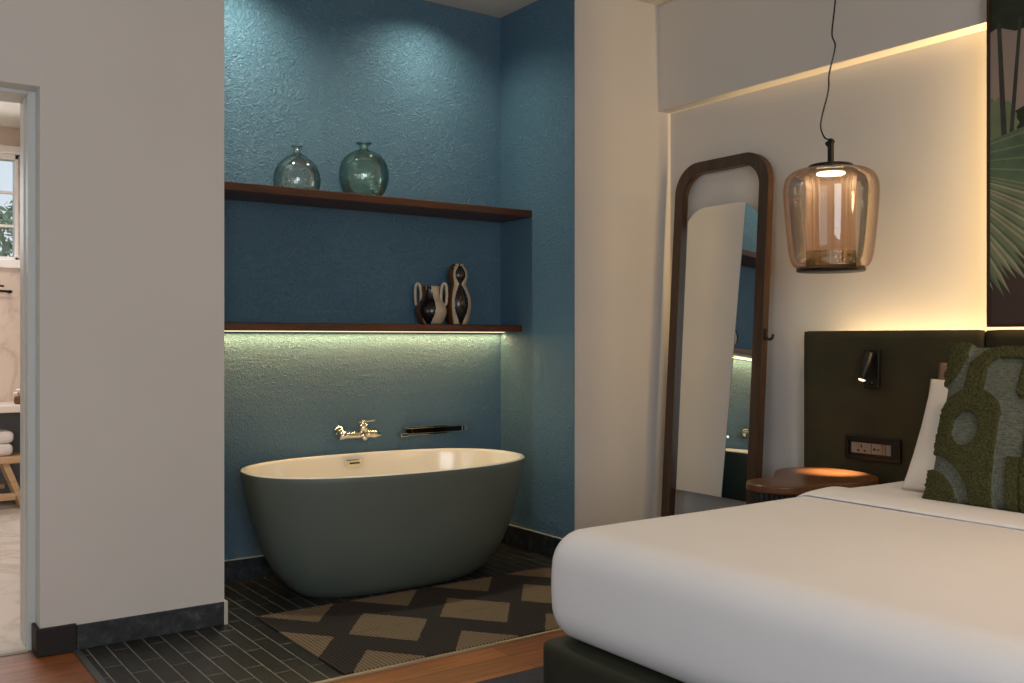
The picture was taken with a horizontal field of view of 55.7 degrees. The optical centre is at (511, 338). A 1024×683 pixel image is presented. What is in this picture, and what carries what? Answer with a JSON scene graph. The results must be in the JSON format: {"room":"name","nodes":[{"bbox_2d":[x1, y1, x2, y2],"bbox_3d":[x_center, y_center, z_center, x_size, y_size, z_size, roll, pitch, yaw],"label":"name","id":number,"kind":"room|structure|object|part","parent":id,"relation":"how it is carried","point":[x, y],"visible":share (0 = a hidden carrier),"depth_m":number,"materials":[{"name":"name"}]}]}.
{"room":"hotel room","nodes":[
{"label":"hotel room","id":0,"kind":"room"},
{"bbox_2d":[0,127,19,401],"bbox_3d":[-4.670,-0.200,6.587,2.600,2.800,0.150,0,0,-35],"label":"wall","id":1,"kind":"structure","parent":0,"point":[9,277],"depth_m":7.17,"materials":[{"name":"stone"}]},
{"bbox_2d":[0,285,11,292],"bbox_3d":[-3.982,-0.371,6.935,0.726,0.073,0.079,0,0,-35],"label":"towel rail","id":2,"kind":"object","parent":1,"relation":"attached to","point":[6,291],"visible":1,"depth_m":7.09,"materials":[{"name":"black metal"}]},
{"bbox_2d":[0,144,19,268],"bbox_3d":[-4.114,-0.973,6.909,1.160,0.903,0.150,0,0,-35],"label":"window","id":3,"kind":"structure","parent":1,"relation":"in","point":[9,153],"depth_m":7.18,"materials":[{"name":"white paint"}]},
{"bbox_3d":[-4.102,-0.551,6.892,1.160,0.060,0.110,0,0,-35],"label":"sill","id":4,"kind":"part","parent":3,"relation":"part of","materials":[{"name":"white paint"}]},
{"bbox_3d":[-4.090,-1.394,6.876,1.160,0.060,0.050,0,0,-35],"label":"head moulding","id":5,"kind":"part","parent":3,"relation":"part of","materials":[{"name":"white paint"}]},
{"bbox_2d":[0,101,19,128],"bbox_3d":[-3.619,-1.610,5.035,2.520,0.100,3.798,0,0,-35],"label":"ceiling","id":6,"kind":"structure","parent":0,"point":[9,111],"depth_m":6.78,"materials":[{"name":"paint"}]},
{"bbox_2d":[31,623,76,657],"bbox_3d":[-1.761,1.147,3.729,0.140,0.106,0.115,0,0,-35],"label":"baseboard","id":7,"kind":"structure","parent":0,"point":[49,641],"depth_m":3.68,"materials":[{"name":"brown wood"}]},
{"bbox_2d":[0,0,223,627],"bbox_3d":[-2.949,-0.345,3.008,4.069,3.091,0.281,0,0,-35],"label":"wall","id":8,"kind":"structure","parent":0,"point":[132,91],"depth_m":3.84,"materials":[{"name":"paint"}]},
{"bbox_2d":[0,647,27,656],"bbox_3d":[-2.234,1.206,3.469,0.908,0.028,0.035,0,0,-35],"label":"trim","id":9,"kind":"structure","parent":8,"relation":"attached to","point":[21,650],"depth_m":3.70,"materials":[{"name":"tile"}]},
{"bbox_2d":[0,80,40,649],"bbox_3d":[-2.257,0.121,3.501,0.968,2.157,0.281,0,0,-35],"label":"door frame","id":10,"kind":"structure","parent":8,"relation":"in","point":[28,96],"depth_m":3.74,"materials":[{"name":"paint"}]},
{"bbox_2d":[73,649,106,682],"bbox_3d":[-1.420,1.207,3.368,0.023,0.026,0.877,0,0,-35],"label":"trim","id":11,"kind":"structure","parent":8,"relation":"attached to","point":[97,676],"depth_m":3.53,"materials":[{"name":"grey metal"}]},
{"bbox_2d":[77,602,223,648],"bbox_3d":[-1.440,1.149,3.899,0.577,0.095,0.010,0,0,-35],"label":"baseboard","id":12,"kind":"structure","parent":8,"relation":"attached to","point":[100,633],"depth_m":3.88,"materials":[{"name":"tile"}]},
{"bbox_2d":[223,599,227,624],"bbox_3d":[-1.210,1.149,4.080,0.016,0.097,0.042,0,0,-35],"label":"trim","id":13,"kind":"structure","parent":8,"relation":"attached to","point":[225,601],"depth_m":4.06,"materials":[{"name":"metal"}]},
{"bbox_2d":[0,500,567,682],"bbox_3d":[-0.991,1.248,2.607,6.800,0.104,10.800,0,0,-35],"label":"floor","id":14,"kind":"structure","parent":0,"point":[245,649],"depth_m":3.69,"materials":[{"name":"tile"}]},
{"bbox_2d":[0,402,19,493],"bbox_3d":[-4.237,0.831,6.508,1.815,0.731,0.479,0,0,-35],"label":"vanity","id":15,"kind":"object","parent":14,"relation":"on","point":[9,411],"depth_m":7.12,"materials":[{"name":"white stone"}]},
{"bbox_2d":[0,402,19,412],"bbox_3d":[-4.237,0.490,6.508,1.815,0.050,0.479,0,0,-35],"label":"countertop","id":16,"kind":"structure","parent":15,"relation":"on","point":[5,407],"depth_m":6.76,"materials":[{"name":"white stone"}]},
{"bbox_2d":[13,389,19,403],"bbox_3d":[-3.508,0.410,6.902,0.070,0.111,0.069,0,0,33],"label":"soap dispenser","id":17,"kind":"object","parent":15,"relation":"on","point":[16,398],"visible":0.55,"depth_m":6.87,"materials":[{"name":"brown ceramic"}]},
{"bbox_3d":[-3.509,0.436,6.902,0.069,0.058,0.069,0,0,-35],"label":"pot","id":18,"kind":"part","parent":17,"relation":"part of","materials":[{"name":"brown glass"}]},
{"bbox_2d":[0,452,19,504],"bbox_3d":[-3.760,1.015,6.786,0.636,0.380,0.300,0,0,-35],"label":"stool","id":19,"kind":"object","parent":14,"relation":"on","point":[5,461],"visible":0.73,"depth_m":6.81,"materials":[{"name":"brown wood"}]},
{"bbox_2d":[0,443,12,455],"bbox_3d":[-3.728,0.780,6.802,0.385,0.088,0.230,0,0,-35],"label":"folded towel","id":20,"kind":"object","parent":19,"relation":"on","point":[6,449],"visible":0.91,"depth_m":6.80,"materials":[{"name":"white fabric"}]},
{"bbox_2d":[0,429,13,443],"bbox_3d":[-3.726,0.692,6.803,0.390,0.088,0.230,0,0,-35],"label":"folded towel","id":21,"kind":"object","parent":20,"relation":"on","point":[6,436],"visible":1,"depth_m":6.80,"materials":[{"name":"white fabric"}]},
{"bbox_3d":[-3.760,0.850,6.786,0.615,0.050,0.300,0,0,-35],"label":"seat","id":22,"kind":"part","parent":19,"relation":"part of","materials":[{"name":"brown wood"}]},
{"bbox_3d":[-3.502,1.035,6.833,0.161,0.339,0.035,0,0,-35],"label":"leg","id":23,"kind":"part","parent":19,"relation":"part of","materials":[{"name":"brown wood"}]},
{"bbox_2d":[240,448,524,597],"bbox_3d":[-0.603,0.901,4.803,1.465,0.591,0.845,0,0,-35],"label":"bathtub","id":24,"kind":"object","parent":14,"relation":"on","point":[363,523],"visible":1,"depth_m":4.45,"materials":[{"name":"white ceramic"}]},
{"bbox_2d":[240,448,524,478],"bbox_3d":[-0.603,0.833,4.803,1.462,0.454,0.843,0,0,-35],"label":"basin","id":25,"kind":"object","parent":24,"relation":"in","point":[437,463],"depth_m":5.07,"materials":[{"name":"white ceramic"}]},
{"bbox_2d":[256,567,559,674],"bbox_3d":[-0.211,1.193,4.246,1.557,0.008,0.868,0,0,-35],"label":"bath rug","id":26,"kind":"object","parent":14,"relation":"on","point":[364,634],"visible":0.76,"depth_m":4.08,"materials":[{"name":"black fabric"}]},
{"bbox_2d":[313,628,562,682],"bbox_3d":[0.129,1.206,3.938,3.165,0.027,0.016,0,0,-35],"label":"trim","id":27,"kind":"structure","parent":14,"relation":"on","point":[559,629],"depth_m":3.64,"materials":[{"name":"metal"}]},
{"bbox_2d":[476,666,542,682],"bbox_3d":[0.836,1.194,2.192,2.700,0.012,3.010,0,0,-35],"label":"floor carpet","id":28,"kind":"object","parent":14,"relation":"on","point":[535,675],"visible":0.18,"depth_m":3.40,"materials":[{"name":"grey carpet"}]},
{"bbox_2d":[543,635,683,682],"bbox_3d":[1.480,1.051,2.823,2.110,0.272,1.855,0,0,-35],"label":"bed","id":29,"kind":"object","parent":28,"relation":"on","point":[566,659],"visible":0.14,"depth_m":2.81,"materials":[{"name":"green fabric"}]},
{"bbox_2d":[551,496,1023,682],"bbox_3d":[1.481,0.745,2.817,2.105,0.338,1.847,0,0,-35],"label":"duvet","id":30,"kind":"object","parent":29,"relation":"on","point":[803,589],"visible":0.8,"depth_m":2.46,"materials":[{"name":"white fabric"}]},
{"bbox_2d":[797,481,1023,529],"bbox_3d":[1.947,0.712,3.144,0.961,0.316,1.883,0,0,-35],"label":"sheet","id":31,"kind":"object","parent":30,"relation":"on","point":[888,495],"visible":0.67,"depth_m":3.29,"materials":[{"name":"white fabric"}]},
{"bbox_2d":[901,379,947,489],"bbox_3d":[1.756,0.361,3.447,0.273,0.410,0.708,0,0,-35],"label":"pillow","id":32,"kind":"object","parent":31,"relation":"on","point":[923,459],"visible":0.15,"depth_m":3.63,"materials":[{"name":"white fabric"}]},
{"bbox_2d":[938,363,946,379],"bbox_3d":[1.917,0.328,3.727,0.168,0.459,0.660,0,0,-35],"label":"pillow","id":33,"kind":"object","parent":31,"relation":"on","point":[942,366],"visible":0.02,"depth_m":4.00,"materials":[{"name":"beige fabric"}]},
{"bbox_2d":[922,342,1023,512],"bbox_3d":[1.685,0.293,3.203,0.254,0.566,0.600,0,0,-35],"label":"cushion","id":34,"kind":"object","parent":31,"relation":"on","point":[979,443],"visible":1,"depth_m":3.26,"materials":[{"name":"green fabric"}]},
{"bbox_2d":[661,152,774,516],"bbox_3d":[1.093,0.117,5.122,0.179,2.164,0.726,0,0,-35],"label":"floor mirror","id":35,"kind":"object","parent":14,"relation":"on","point":[715,414],"visible":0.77,"depth_m":5.13,"materials":[{"name":"brown wood"}]},
{"bbox_2d":[673,202,757,501],"bbox_3d":[1.084,0.056,5.151,0.109,1.541,0.559,0,0,-35],"label":"mirror glass","id":36,"kind":"object","parent":35,"relation":"attached to","point":[715,312],"depth_m":5.15,"materials":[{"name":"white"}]},
{"bbox_2d":[746,467,878,503],"bbox_3d":[1.273,0.900,4.214,0.701,0.600,0.492,0,0,-35],"label":"nightstand","id":37,"kind":"object","parent":14,"relation":"on","point":[791,482],"visible":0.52,"depth_m":4.08,"materials":[{"name":"brown wood"}]},
{"bbox_2d":[224,0,500,559],"bbox_3d":[-0.873,-0.345,5.221,1.916,3.091,0.120,0,0,-35],"label":"wall","id":38,"kind":"structure","parent":0,"point":[419,81],"depth_m":5.18,"materials":[{"name":"blue paint"}]},
{"bbox_2d":[224,555,263,561],"bbox_3d":[-0.832,1.090,5.169,1.884,0.004,0.013,0,0,-35],"label":"trim","id":39,"kind":"structure","parent":38,"relation":"attached to","point":[260,555],"depth_m":4.81,"materials":[{"name":"metal"}]},
{"bbox_2d":[224,556,275,582],"bbox_3d":[-0.832,1.145,5.169,1.884,0.105,0.012,0,0,-35],"label":"baseboard","id":40,"kind":"structure","parent":38,"relation":"attached to","point":[257,567],"depth_m":4.82,"materials":[{"name":"tile"}]},
{"bbox_2d":[229,331,402,331],"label":"strip light","id":41,"kind":"object","parent":38,"relation":"attached to","point":[351,331],"depth_m":4.99,"materials":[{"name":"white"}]},
{"bbox_2d":[333,419,380,439],"bbox_3d":[-0.812,0.478,5.110,0.236,0.108,0.140,0,0,-35],"label":"faucet","id":42,"kind":"object","parent":38,"relation":"attached to","point":[363,431],"visible":1,"depth_m":5.09,"materials":[{"name":"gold metal"}]},
{"bbox_3d":[-0.775,0.511,5.079,0.028,0.041,0.047,0,0,-35],"label":"spout","id":43,"kind":"part","parent":42,"relation":"part of","materials":[{"name":"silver metal"}]},
{"bbox_3d":[-0.762,0.433,5.088,0.084,0.018,0.016,0,0,-21],"label":"lever","id":44,"kind":"part","parent":42,"relation":"part of","materials":[{"name":"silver metal"}]},
{"bbox_2d":[224,322,521,331],"bbox_3d":[-0.772,-0.059,5.083,1.883,0.038,0.220,0,0,-35],"label":"wall shelf","id":45,"kind":"object","parent":38,"relation":"attached to","point":[228,326],"visible":0.89,"depth_m":4.96,"materials":[{"name":"brown wood"}]},
{"bbox_2d":[414,282,447,323],"bbox_3d":[-0.446,-0.196,5.337,0.173,0.234,0.173,0,0,35],"label":"ceramic jug","id":46,"kind":"object","parent":45,"relation":"on","point":[430,308],"visible":0.96,"depth_m":5.29,"materials":[{"name":"beige ceramic"}]},
{"bbox_3d":[-0.517,-0.245,5.337,0.049,0.135,0.017,0,0,0],"label":"handle","id":47,"kind":"part","parent":46,"relation":"part of","materials":[{"name":"beige ceramic"}]},
{"bbox_3d":[-0.375,-0.245,5.338,0.049,0.135,0.017,0,0,0],"label":"handle","id":48,"kind":"part","parent":46,"relation":"part of","materials":[{"name":"beige ceramic"}]},
{"bbox_2d":[444,264,470,324],"bbox_3d":[-0.304,-0.248,5.429,0.152,0.339,0.152,0,0,-25],"label":"vase","id":49,"kind":"object","parent":45,"relation":"on","point":[458,307],"visible":0.91,"depth_m":5.38,"materials":[{"name":"beige ceramic"}]},
{"bbox_2d":[457,332,504,332],"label":"strip light","id":50,"kind":"object","parent":45,"relation":"attached to","point":[457,332],"depth_m":5.58,"materials":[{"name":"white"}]},
{"bbox_2d":[224,181,531,222],"bbox_3d":[-0.745,-0.704,5.046,1.883,0.040,0.311,0,0,-35],"label":"wall shelf","id":51,"kind":"object","parent":38,"relation":"attached to","point":[238,191],"visible":0.88,"depth_m":4.97,"materials":[{"name":"brown wood"}]},
{"bbox_2d":[273,144,320,189],"bbox_3d":[-1.069,-0.843,4.820,0.232,0.236,0.232,0,0,-35],"label":"vase","id":52,"kind":"object","parent":51,"relation":"on","point":[295,157],"visible":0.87,"depth_m":4.76,"materials":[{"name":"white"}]},
{"bbox_2d":[339,141,388,195],"bbox_3d":[-0.768,-0.874,5.033,0.257,0.294,0.257,0,0,24],"label":"vase","id":53,"kind":"object","parent":51,"relation":"on","point":[361,153],"visible":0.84,"depth_m":4.97,"materials":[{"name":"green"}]},
{"bbox_2d":[397,423,467,436],"bbox_3d":[-0.438,0.509,5.426,0.440,0.053,0.050,0,0,-35],"label":"rack","id":54,"kind":"object","parent":38,"relation":"attached to","point":[452,428],"visible":1,"depth_m":5.41,"materials":[{"name":"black metal"}]},
{"bbox_2d":[425,0,672,17],"bbox_3d":[-0.065,-1.941,1.302,6.800,0.100,7.600,0,0,-35],"label":"ceiling","id":55,"kind":"structure","parent":0,"point":[496,8],"depth_m":5.49,"materials":[{"name":"paint"}]},
{"bbox_2d":[783,0,879,273],"bbox_3d":[1.359,-1.088,4.135,0.393,1.604,0.393,0,0,27],"label":"pendant lamp","id":56,"kind":"object","parent":55,"relation":"hanging from","point":[825,261],"visible":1,"depth_m":4.07,"materials":[{"name":"orange glass"}]},
{"bbox_3d":[1.356,-1.369,4.139,0.007,1.044,0.098,0,0,-35],"label":"cord","id":57,"kind":"part","parent":56,"relation":"part of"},
{"bbox_3d":[1.357,-0.796,4.138,0.022,0.116,0.039,0,0,-35],"label":"stem","id":58,"kind":"part","parent":56,"relation":"part of","materials":[{"name":"black metal"}]},
{"bbox_3d":[1.359,-0.512,4.135,0.393,0.426,0.393,0,0,-35],"label":"lamp shade","id":59,"kind":"part","parent":56,"relation":"part of","materials":[{"name":"orange glass"}]},
{"bbox_2d":[501,0,669,537],"bbox_3d":[0.417,-0.345,5.703,0.772,3.091,0.785,0,0,-35],"label":"wall","id":60,"kind":"structure","parent":0,"point":[622,138],"depth_m":5.37,"materials":[{"name":"paint"}]},
{"bbox_2d":[501,525,560,557],"bbox_3d":[0.129,1.139,5.433,0.012,0.115,0.669,0,0,-35],"label":"baseboard","id":61,"kind":"structure","parent":60,"relation":"attached to","point":[545,545],"depth_m":5.45,"materials":[{"name":"tile"}]},
{"bbox_2d":[509,524,562,539],"bbox_3d":[0.129,1.080,5.432,0.013,0.004,0.669,0,0,-35],"label":"trim","id":62,"kind":"structure","parent":60,"relation":"attached to","point":[509,524],"depth_m":5.42,"materials":[{"name":"metal"}]},
{"bbox_2d":[670,30,1023,514],"bbox_3d":[2.910,-0.345,2.872,0.140,3.091,6.719,0,0,-35],"label":"wall","id":63,"kind":"structure","parent":0,"point":[916,118],"depth_m":4.53,"materials":[{"name":"paint"}]},
{"bbox_2d":[658,0,986,113],"bbox_3d":[2.812,-1.592,2.808,0.096,0.598,6.708,0,0,-35],"label":"wall","id":64,"kind":"structure","parent":63,"relation":"attached to","point":[709,51],"depth_m":4.84,"materials":[{"name":"paint"}]},
{"bbox_2d":[804,329,1023,483],"bbox_3d":[2.395,0.571,3.386,0.025,1.218,3.328,0,0,-35],"label":"headboard","id":65,"kind":"object","parent":63,"relation":"attached to","point":[837,404],"visible":0.33,"depth_m":4.43,"materials":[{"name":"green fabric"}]},
{"bbox_2d":[858,349,880,387],"bbox_3d":[1.609,0.136,4.389,0.098,0.176,0.076,0,0,-35],"label":"light","id":66,"kind":"object","parent":65,"relation":"attached to","point":[870,370],"visible":1,"depth_m":4.38,"materials":[{"name":"black metal"}]},
{"bbox_2d":[845,435,901,463],"bbox_3d":[1.642,0.501,4.414,0.016,0.107,0.284,0,0,-35],"label":"power outlet","id":67,"kind":"object","parent":65,"relation":"attached to","point":[887,450],"visible":1,"depth_m":4.40,"materials":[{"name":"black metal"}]},
{"bbox_2d":[882,445,885,455],"bbox_3d":[1.674,0.502,4.363,0.007,0.048,0.018,0,0,-35],"label":"switch","id":68,"kind":"object","parent":67,"relation":"attached to","point":[883,446],"depth_m":4.36,"materials":[{"name":"beige plastic"}]},
{"bbox_2d":[886,445,890,455],"bbox_3d":[1.688,0.502,4.345,0.007,0.048,0.024,0,0,-35],"label":"rocker switch","id":69,"kind":"object","parent":67,"relation":"attached to","point":[888,447],"depth_m":4.34,"materials":[{"name":"grey plastic"}]},
{"bbox_3d":[2.400,0.571,3.377,0.022,1.218,1.528,0,0,-35],"label":"panel","id":70,"kind":"part","parent":65,"relation":"part of","materials":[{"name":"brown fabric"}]},
{"bbox_2d":[987,0,1023,326],"bbox_3d":[2.348,-0.898,3.318,0.044,1.703,1.458,0,0,-35],"label":"framed picture","id":71,"kind":"object","parent":63,"relation":"attached to","point":[1005,18],"visible":1,"depth_m":3.84,"materials":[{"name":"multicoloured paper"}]},
{"label":"outside","id":72,"kind":"structure","parent":0,"visible":0},
{"bbox_3d":[-11.035,1.300,15.565,16.000,0.200,21.840,0,0,-35],"label":"ground","id":73,"kind":"structure","parent":72,"visible":0},
{"bbox_2d":[0,200,12,256],"bbox_3d":[-4.974,-0.068,9.088,2.274,2.539,1.123,0,0,-35],"label":"shrub","id":74,"kind":"object","parent":73,"relation":"on","point":[6,246],"visible":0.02,"depth_m":8.97,"materials":[{"name":"green plant"}]}
]}

